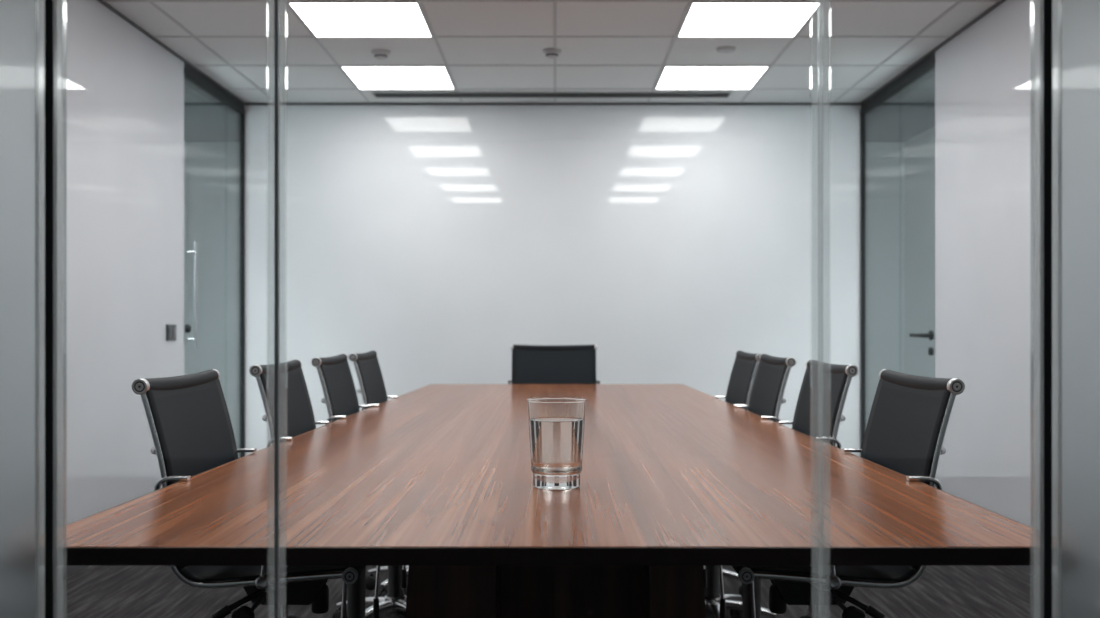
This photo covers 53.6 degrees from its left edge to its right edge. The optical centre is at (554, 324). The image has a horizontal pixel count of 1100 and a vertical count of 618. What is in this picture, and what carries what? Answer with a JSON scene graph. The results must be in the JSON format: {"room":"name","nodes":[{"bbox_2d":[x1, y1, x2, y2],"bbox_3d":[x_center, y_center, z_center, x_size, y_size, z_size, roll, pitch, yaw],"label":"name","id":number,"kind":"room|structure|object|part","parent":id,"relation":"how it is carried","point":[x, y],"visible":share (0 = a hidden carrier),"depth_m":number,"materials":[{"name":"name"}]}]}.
{"room":"office","nodes":[
{"label":"office","id":0,"kind":"room"},
{"bbox_2d":[39,0,239,575],"bbox_3d":[-2.498,-0.200,4.925,0.965,2.480,7.350,0,0,0],"label":"wall","id":1,"kind":"structure","parent":0,"point":[120,93],"depth_m":5.07,"materials":[{"name":"white paint"}]},
{"bbox_2d":[0,0,38,617],"bbox_3d":[-1.305,-0.195,1.250,1.420,2.446,0.010,0,0,0],"label":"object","id":2,"kind":"structure","parent":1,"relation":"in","point":[19,19],"depth_m":1.25,"materials":[{"name":"clear glass"}]},
{"bbox_2d":[39,566,88,591],"bbox_3d":[-2.010,1.010,3.605,0.010,0.060,4.610,0,0,0],"label":"baseboard","id":3,"kind":"structure","parent":1,"relation":"attached to","point":[63,572],"depth_m":4.44,"materials":[{"name":"silver metal"}]},
{"bbox_2d":[166,324,175,340],"bbox_3d":[-2.009,0.040,5.700,0.013,0.086,0.130,0,0,0],"label":"light switch","id":4,"kind":"object","parent":1,"relation":"attached to","point":[170,328],"visible":1,"depth_m":5.68,"materials":[{"name":"grey plastic"}]},
{"bbox_2d":[184,62,244,457],"bbox_3d":[-2.038,-0.199,6.485,0.125,2.478,1.150,0,0,0],"label":"door","id":5,"kind":"structure","parent":1,"relation":"in","point":[193,79],"depth_m":7.04,"materials":[{"name":"grey"}]},
{"bbox_3d":[-2.000,-0.160,6.010,0.048,0.600,0.016,0,0,0],"label":"handle","id":6,"kind":"part","parent":5,"relation":"part of","materials":[{"name":"silver metal"}]},
{"bbox_2d":[97,0,1005,104],"bbox_3d":[-0.015,-1.433,4.155,4.000,0.014,5.810,0,0,0],"label":"trim","id":7,"kind":"structure","parent":1,"relation":"attached to","point":[1000,2],"depth_m":7.04,"materials":[{"name":"grey"}]},
{"bbox_2d":[39,485,1057,617],"bbox_3d":[0.000,1.070,1.500,7.800,0.060,15.000,0,0,0],"label":"floor","id":8,"kind":"structure","parent":0,"point":[94,591],"depth_m":4.17,"materials":[{"name":"grey carpet"}]},
{"bbox_2d":[132,369,379,617],"bbox_3d":[-0.587,0.571,2.325,0.460,0.936,0.488,0,0,0],"label":"office chair","id":9,"kind":"object","parent":8,"relation":"on","point":[188,417],"visible":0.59,"depth_m":2.22,"materials":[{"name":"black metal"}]},
{"bbox_3d":[-0.737,0.310,2.097,0.065,0.040,0.030,0,0,0],"label":"armrest","id":10,"kind":"part","parent":9,"relation":"part of","materials":[{"name":"silver metal"}]},
{"bbox_3d":[-0.760,0.297,2.325,0.077,0.360,0.446,0,0,0],"label":"backrest","id":11,"kind":"part","parent":9,"relation":"part of","materials":[{"name":"grey fabric"}]},
{"bbox_3d":[-0.605,0.314,2.105,0.401,0.392,0.011,0,0,0],"label":"rail","id":12,"kind":"part","parent":9,"relation":"part of","materials":[{"name":"silver metal"}]},
{"bbox_3d":[-0.610,0.572,2.127,0.042,0.042,0.026,0,0,0],"label":"tilt lock knob","id":13,"kind":"part","parent":9,"relation":"part of","materials":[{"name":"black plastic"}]},
{"bbox_3d":[-0.737,0.310,2.553,0.065,0.040,0.030,0,0,0],"label":"armrest","id":14,"kind":"part","parent":9,"relation":"part of","materials":[{"name":"silver metal"}]},
{"bbox_3d":[-0.595,0.545,2.191,0.040,0.037,0.175,0,0,23],"label":"lever","id":15,"kind":"part","parent":9,"relation":"part of","materials":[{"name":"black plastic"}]},
{"bbox_3d":[-0.610,0.572,2.204,0.010,0.010,0.131,0,0,0],"label":"knob rod","id":16,"kind":"part","parent":9,"relation":"part of","materials":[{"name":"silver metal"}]},
{"bbox_3d":[-0.569,0.490,2.325,0.329,0.037,0.446,0,0,0],"label":"seat","id":17,"kind":"part","parent":9,"relation":"part of","materials":[{"name":"grey fabric"}]},
{"bbox_3d":[-0.502,0.584,2.325,0.037,0.058,0.037,0,0,0],"label":"tension knob","id":18,"kind":"part","parent":9,"relation":"part of","materials":[{"name":"black plastic"}]},
{"bbox_3d":[-0.412,0.566,2.113,0.018,0.148,0.009,0,0,0],"label":"release rod","id":19,"kind":"part","parent":9,"relation":"part of","materials":[{"name":"silver metal"}]},
{"bbox_3d":[-0.412,0.566,2.537,0.018,0.148,0.009,0,0,0],"label":"release rod","id":20,"kind":"part","parent":9,"relation":"part of","materials":[{"name":"silver metal"}]},
{"bbox_2d":[249,359,406,617],"bbox_3d":[-0.565,0.571,3.055,0.460,0.936,0.488,0,0,0],"label":"office chair","id":21,"kind":"object","parent":8,"relation":"on","point":[297,418],"visible":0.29,"depth_m":3.03,"materials":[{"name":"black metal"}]},
{"bbox_3d":[-0.583,0.314,2.835,0.401,0.392,0.011,0,0,0],"label":"rail","id":22,"kind":"part","parent":21,"relation":"part of","materials":[{"name":"silver metal"}]},
{"bbox_3d":[-0.715,0.310,2.827,0.065,0.040,0.030,0,0,0],"label":"armrest","id":23,"kind":"part","parent":21,"relation":"part of","materials":[{"name":"silver metal"}]},
{"bbox_3d":[-0.738,0.297,3.055,0.077,0.360,0.446,0,0,0],"label":"backrest","id":24,"kind":"part","parent":21,"relation":"part of","materials":[{"name":"grey fabric"}]},
{"bbox_3d":[-0.715,0.310,3.283,0.065,0.040,0.030,0,0,0],"label":"armrest","id":25,"kind":"part","parent":21,"relation":"part of","materials":[{"name":"silver metal"}]},
{"bbox_2d":[311,353,406,617],"bbox_3d":[-0.552,0.571,3.715,0.460,0.936,0.488,0,0,0],"label":"office chair","id":26,"kind":"object","parent":8,"relation":"on","point":[339,391],"visible":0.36,"depth_m":3.69,"materials":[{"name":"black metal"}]},
{"bbox_3d":[-0.570,0.314,3.495,0.401,0.392,0.011,0,0,0],"label":"rail","id":27,"kind":"part","parent":26,"relation":"part of","materials":[{"name":"silver metal"}]},
{"bbox_3d":[-0.702,0.310,3.487,0.065,0.040,0.030,0,0,0],"label":"armrest","id":28,"kind":"part","parent":26,"relation":"part of","materials":[{"name":"silver metal"}]},
{"bbox_3d":[-0.725,0.297,3.715,0.077,0.360,0.446,0,0,0],"label":"backrest","id":29,"kind":"part","parent":26,"relation":"part of","materials":[{"name":"grey fabric"}]},
{"bbox_3d":[-0.664,0.957,3.749,0.187,0.044,0.040,0,0,16],"label":"leg","id":30,"kind":"part","parent":26,"relation":"part of","materials":[{"name":"silver metal"}]},
{"bbox_3d":[-0.614,0.957,3.613,0.040,0.044,0.187,0,0,34],"label":"leg","id":31,"kind":"part","parent":26,"relation":"part of","materials":[{"name":"silver metal"}]},
{"bbox_3d":[-0.469,0.957,3.618,0.040,0.044,0.187,0,0,-38],"label":"leg","id":32,"kind":"part","parent":26,"relation":"part of","materials":[{"name":"silver metal"}]},
{"bbox_2d":[349,350,408,596],"bbox_3d":[-0.529,0.571,4.225,0.460,0.936,0.488,0,0,0],"label":"office chair","id":33,"kind":"object","parent":8,"relation":"on","point":[370,374],"visible":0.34,"depth_m":4.20,"materials":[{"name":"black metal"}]},
{"bbox_3d":[-0.547,0.314,4.005,0.401,0.392,0.011,0,0,0],"label":"rail","id":34,"kind":"part","parent":33,"relation":"part of","materials":[{"name":"silver metal"}]},
{"bbox_3d":[-0.679,0.310,3.997,0.065,0.040,0.030,0,0,0],"label":"armrest","id":35,"kind":"part","parent":33,"relation":"part of","materials":[{"name":"silver metal"}]},
{"bbox_3d":[-0.702,0.297,4.225,0.077,0.360,0.446,0,0,0],"label":"backrest","id":36,"kind":"part","parent":33,"relation":"part of","materials":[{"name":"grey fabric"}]},
{"bbox_3d":[-0.641,0.957,4.259,0.187,0.044,0.040,0,0,16],"label":"leg","id":37,"kind":"part","parent":33,"relation":"part of","materials":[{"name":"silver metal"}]},
{"bbox_3d":[-0.591,0.957,4.123,0.040,0.044,0.187,0,0,34],"label":"leg","id":38,"kind":"part","parent":33,"relation":"part of","materials":[{"name":"silver metal"}]},
{"bbox_2d":[39,384,1057,617],"bbox_3d":[-0.014,0.670,3.500,1.452,0.740,4.060,0,0,0],"label":"conference table","id":39,"kind":"object","parent":8,"relation":"on","point":[434,480],"visible":0.84,"depth_m":1.95,"materials":[{"name":"brown wood"}]},
{"bbox_3d":[-0.205,0.683,2.029,0.200,0.714,0.158,0,0,0],"label":"panel","id":40,"kind":"part","parent":39,"relation":"part of","materials":[{"name":"brown wood"}]},
{"bbox_2d":[527,397,585,489],"bbox_3d":[0.003,0.219,2.020,0.110,0.163,0.110,0,0,0],"label":"drinking glass","id":41,"kind":"object","parent":39,"relation":"on","point":[556,424],"visible":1,"depth_m":1.98,"materials":[{"name":"clear glass"}]},
{"bbox_3d":[0.236,0.683,2.029,0.137,0.714,0.158,0,0,0],"label":"panel","id":42,"kind":"part","parent":39,"relation":"part of","materials":[{"name":"brown wood"}]},
{"bbox_2d":[508,344,599,383],"bbox_3d":[-0.005,0.571,5.567,0.488,0.936,0.460,0,0,0],"label":"office chair","id":43,"kind":"object","parent":8,"relation":"on","point":[530,364],"visible":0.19,"depth_m":5.75,"materials":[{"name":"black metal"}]},
{"bbox_3d":[-0.225,0.314,5.585,0.011,0.392,0.401,0,0,0],"label":"rail","id":44,"kind":"part","parent":43,"relation":"part of","materials":[{"name":"silver metal"}]},
{"bbox_3d":[0.215,0.314,5.585,0.011,0.392,0.401,0,0,0],"label":"rail","id":45,"kind":"part","parent":43,"relation":"part of","materials":[{"name":"silver metal"}]},
{"bbox_2d":[715,350,761,596],"bbox_3d":[0.539,0.571,4.215,0.460,0.936,0.488,0,0,0],"label":"office chair","id":46,"kind":"object","parent":8,"relation":"on","point":[742,375],"visible":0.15,"depth_m":4.17,"materials":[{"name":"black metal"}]},
{"bbox_3d":[0.651,0.957,4.181,0.187,0.044,0.040,0,0,16],"label":"leg","id":47,"kind":"part","parent":46,"relation":"part of","materials":[{"name":"silver metal"}]},
{"bbox_3d":[0.712,0.297,4.215,0.077,0.360,0.446,0,0,0],"label":"backrest","id":48,"kind":"part","parent":46,"relation":"part of","materials":[{"name":"grey fabric"}]},
{"bbox_3d":[0.557,0.314,3.995,0.401,0.392,0.011,0,0,0],"label":"rail","id":49,"kind":"part","parent":46,"relation":"part of","materials":[{"name":"silver metal"}]},
{"bbox_2d":[704,354,795,617],"bbox_3d":[0.541,0.571,3.705,0.460,0.936,0.488,0,0,0],"label":"office chair","id":50,"kind":"object","parent":8,"relation":"on","point":[766,393],"visible":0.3,"depth_m":3.68,"materials":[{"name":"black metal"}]},
{"bbox_3d":[0.535,0.957,3.582,0.040,0.044,0.188,0,0,0],"label":"leg","id":51,"kind":"part","parent":50,"relation":"part of","materials":[{"name":"silver metal"}]},
{"bbox_3d":[0.603,0.957,3.807,0.040,0.044,0.187,0,0,34],"label":"leg","id":52,"kind":"part","parent":50,"relation":"part of","materials":[{"name":"silver metal"}]},
{"bbox_3d":[0.691,0.310,3.933,0.065,0.040,0.030,0,0,0],"label":"armrest","id":53,"kind":"part","parent":50,"relation":"part of","materials":[{"name":"silver metal"}]},
{"bbox_3d":[0.652,0.957,3.671,0.187,0.044,0.040,0,0,16],"label":"leg","id":54,"kind":"part","parent":50,"relation":"part of","materials":[{"name":"silver metal"}]},
{"bbox_3d":[0.714,0.297,3.705,0.077,0.360,0.446,0,0,0],"label":"backrest","id":55,"kind":"part","parent":50,"relation":"part of","materials":[{"name":"grey fabric"}]},
{"bbox_3d":[0.691,0.310,3.477,0.065,0.040,0.030,0,0,0],"label":"armrest","id":56,"kind":"part","parent":50,"relation":"part of","materials":[{"name":"silver metal"}]},
{"bbox_3d":[0.559,0.314,3.485,0.401,0.392,0.011,0,0,0],"label":"rail","id":57,"kind":"part","parent":50,"relation":"part of","materials":[{"name":"silver metal"}]},
{"bbox_2d":[703,359,857,617],"bbox_3d":[0.559,0.571,3.055,0.460,0.936,0.488,0,0,0],"label":"office chair","id":58,"kind":"object","parent":8,"relation":"on","point":[824,389],"visible":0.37,"depth_m":3.03,"materials":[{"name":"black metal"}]},
{"bbox_3d":[0.709,0.310,3.283,0.065,0.040,0.030,0,0,0],"label":"armrest","id":59,"kind":"part","parent":58,"relation":"part of","materials":[{"name":"silver metal"}]},
{"bbox_3d":[0.732,0.297,3.055,0.077,0.360,0.446,0,0,0],"label":"backrest","id":60,"kind":"part","parent":58,"relation":"part of","materials":[{"name":"grey fabric"}]},
{"bbox_3d":[0.709,0.310,2.827,0.065,0.040,0.030,0,0,0],"label":"armrest","id":61,"kind":"part","parent":58,"relation":"part of","materials":[{"name":"silver metal"}]},
{"bbox_3d":[0.577,0.314,2.835,0.401,0.392,0.011,0,0,0],"label":"rail","id":62,"kind":"part","parent":58,"relation":"part of","materials":[{"name":"silver metal"}]},
{"bbox_2d":[718,369,964,617],"bbox_3d":[0.561,0.571,2.325,0.460,0.936,0.488,0,0,0],"label":"office chair","id":63,"kind":"object","parent":8,"relation":"on","point":[909,417],"visible":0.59,"depth_m":2.22,"materials":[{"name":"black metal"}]},
{"bbox_3d":[0.387,0.566,2.537,0.018,0.148,0.009,0,0,0],"label":"release rod","id":64,"kind":"part","parent":63,"relation":"part of","materials":[{"name":"silver metal"}]},
{"bbox_3d":[0.387,0.566,2.113,0.018,0.148,0.009,0,0,0],"label":"release rod","id":65,"kind":"part","parent":63,"relation":"part of","materials":[{"name":"silver metal"}]},
{"bbox_3d":[0.476,0.584,2.325,0.037,0.058,0.037,0,0,0],"label":"tension knob","id":66,"kind":"part","parent":63,"relation":"part of","materials":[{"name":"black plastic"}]},
{"bbox_3d":[0.543,0.490,2.325,0.329,0.037,0.446,0,0,0],"label":"seat","id":67,"kind":"part","parent":63,"relation":"part of","materials":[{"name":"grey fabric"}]},
{"bbox_3d":[0.584,0.572,2.204,0.010,0.010,0.131,0,0,0],"label":"knob rod","id":68,"kind":"part","parent":63,"relation":"part of","materials":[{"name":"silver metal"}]},
{"bbox_3d":[0.569,0.545,2.191,0.040,0.037,0.175,0,0,-23],"label":"lever","id":69,"kind":"part","parent":63,"relation":"part of","materials":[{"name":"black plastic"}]},
{"bbox_3d":[0.711,0.310,2.553,0.065,0.040,0.030,0,0,0],"label":"armrest","id":70,"kind":"part","parent":63,"relation":"part of","materials":[{"name":"silver metal"}]},
{"bbox_3d":[0.584,0.572,2.127,0.042,0.042,0.026,0,0,0],"label":"tilt lock knob","id":71,"kind":"part","parent":63,"relation":"part of","materials":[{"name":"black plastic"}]},
{"bbox_3d":[0.579,0.314,2.105,0.401,0.392,0.011,0,0,0],"label":"rail","id":72,"kind":"part","parent":63,"relation":"part of","materials":[{"name":"silver metal"}]},
{"bbox_3d":[0.734,0.297,2.325,0.077,0.360,0.446,0,0,0],"label":"backrest","id":73,"kind":"part","parent":63,"relation":"part of","materials":[{"name":"grey fabric"}]},
{"bbox_3d":[0.711,0.310,2.097,0.065,0.040,0.030,0,0,0],"label":"armrest","id":74,"kind":"part","parent":63,"relation":"part of","materials":[{"name":"silver metal"}]},
{"bbox_3d":[-0.015,-0.200,1.250,4.000,2.479,0.044,0,0,0],"label":"trim","id":75,"kind":"structure","parent":8,"relation":"on","visible":0},
{"bbox_2d":[45,0,56,617],"bbox_3d":[-0.579,-0.200,1.250,0.032,2.479,0.012,0,0,0],"label":"trim","id":76,"kind":"structure","parent":75,"relation":"attached to","point":[50,5],"depth_m":1.25,"materials":[{"name":"black"}]},
{"bbox_2d":[274,0,279,617],"bbox_3d":[-0.319,-0.200,1.250,0.020,2.477,0.011,0,0,0],"label":"trim","id":77,"kind":"structure","parent":75,"relation":"attached to","point":[276,2],"depth_m":1.25,"materials":[{"name":"grey metal"}]},
{"bbox_2d":[1040,0,1051,617],"bbox_3d":[0.564,-0.200,1.250,0.032,2.479,0.012,0,0,0],"label":"trim","id":78,"kind":"structure","parent":75,"relation":"attached to","point":[1045,5],"depth_m":1.25,"materials":[{"name":"black"}]},
{"bbox_2d":[106,2,996,141],"bbox_3d":[0.000,-1.464,1.500,7.800,0.072,15.000,0,0,0],"label":"ceiling","id":79,"kind":"structure","parent":0,"point":[199,18],"depth_m":5.75,"materials":[{"name":"tile"}]},
{"bbox_2d":[287,2,432,36],"bbox_3d":[-0.900,-1.436,5.130,0.584,0.006,0.584,0,0,0],"label":"recessed light","id":80,"kind":"object","parent":79,"relation":"in","point":[323,19],"visible":1,"depth_m":5.09,"materials":[{"name":"grey plastic"}]},
{"bbox_2d":[371,49,390,59],"bbox_3d":[-0.915,-1.418,5.720,0.100,0.042,0.100,0,0,0],"label":"smoke detector","id":81,"kind":"object","parent":79,"relation":"attached to","point":[380,54],"visible":1,"depth_m":5.69,"materials":[{"name":"grey plastic"}]},
{"bbox_2d":[340,66,454,89],"bbox_3d":[-0.900,-1.436,6.330,0.584,0.006,0.584,0,0,0],"label":"recessed light","id":82,"kind":"object","parent":79,"relation":"in","point":[363,77],"visible":1,"depth_m":6.31,"materials":[{"name":"grey plastic"}]},
{"bbox_2d":[103,0,999,102],"bbox_3d":[-0.015,-1.438,4.170,4.000,0.004,5.779,0,0,0],"label":"grid","id":83,"kind":"object","parent":79,"relation":"attached to","point":[151,2],"visible":0.94,"depth_m":5.42,"materials":[{"name":"silver metal"}]},
{"bbox_2d":[371,92,731,97],"bbox_3d":[-0.020,-1.434,6.791,2.230,0.002,0.158,0,0,0],"label":"ceiling vent","id":84,"kind":"object","parent":79,"relation":"in","point":[375,94],"visible":1,"depth_m":6.77,"materials":[{"name":"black metal"}]},
{"bbox_2d":[542,48,561,58],"bbox_3d":[-0.016,-1.418,5.700,0.100,0.042,0.100,0,0,0],"label":"smoke detector","id":85,"kind":"object","parent":79,"relation":"attached to","point":[551,53],"visible":1,"depth_m":5.67,"materials":[{"name":"grey plastic"}]},
{"bbox_2d":[655,66,769,89],"bbox_3d":[0.900,-1.436,6.330,0.584,0.006,0.584,0,0,0],"label":"recessed light","id":86,"kind":"object","parent":79,"relation":"in","point":[672,77],"visible":1,"depth_m":6.31,"materials":[{"name":"grey plastic"}]},
{"bbox_2d":[716,46,735,52],"bbox_3d":[0.890,-1.431,5.660,0.100,0.016,0.100,0,0,0],"label":"ceiling sensor","id":87,"kind":"object","parent":79,"relation":"attached to","point":[723,49],"visible":1,"depth_m":5.63,"materials":[{"name":"grey plastic"}]},
{"bbox_2d":[677,2,822,36],"bbox_3d":[0.900,-1.436,5.130,0.584,0.006,0.584,0,0,0],"label":"recessed light","id":88,"kind":"object","parent":79,"relation":"in","point":[702,19],"visible":1,"depth_m":5.09,"materials":[{"name":"grey plastic"}]},
{"bbox_2d":[244,105,860,456],"bbox_3d":[-0.015,-0.200,7.110,4.048,2.480,0.100,0,0,0],"label":"wall","id":89,"kind":"structure","parent":0,"point":[674,241],"depth_m":7.06,"materials":[{"name":"white paint"}]},
{"bbox_2d":[866,0,1057,572],"bbox_3d":[2.408,-0.200,4.925,0.845,2.480,7.350,0,0,0],"label":"wall","id":90,"kind":"structure","parent":0,"point":[987,77],"depth_m":5.10,"materials":[{"name":"white paint"}]},
{"bbox_2d":[860,52,934,456],"bbox_3d":[2.002,-0.199,6.370,0.138,2.478,1.380,0,0,0],"label":"door","id":91,"kind":"structure","parent":90,"relation":"in","point":[924,70],"depth_m":7.04,"materials":[{"name":"grey"}]},
{"bbox_3d":[1.963,0.055,5.835,0.061,0.052,0.211,0,0,0],"label":"handle","id":92,"kind":"part","parent":91,"relation":"part of","materials":[{"name":"grey metal"}]},
{"bbox_2d":[1014,566,1057,589],"bbox_3d":[1.980,1.010,3.490,0.010,0.060,4.380,0,0,0],"label":"baseboard","id":93,"kind":"structure","parent":90,"relation":"attached to","point":[1034,571],"depth_m":4.46,"materials":[{"name":"silver metal"}]},
{"bbox_2d":[1058,0,1099,617],"bbox_3d":[1.283,-0.195,1.250,1.405,2.446,0.010,0,0,0],"label":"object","id":94,"kind":"structure","parent":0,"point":[1078,20],"depth_m":1.25,"materials":[{"name":"clear glass"}]}
]}

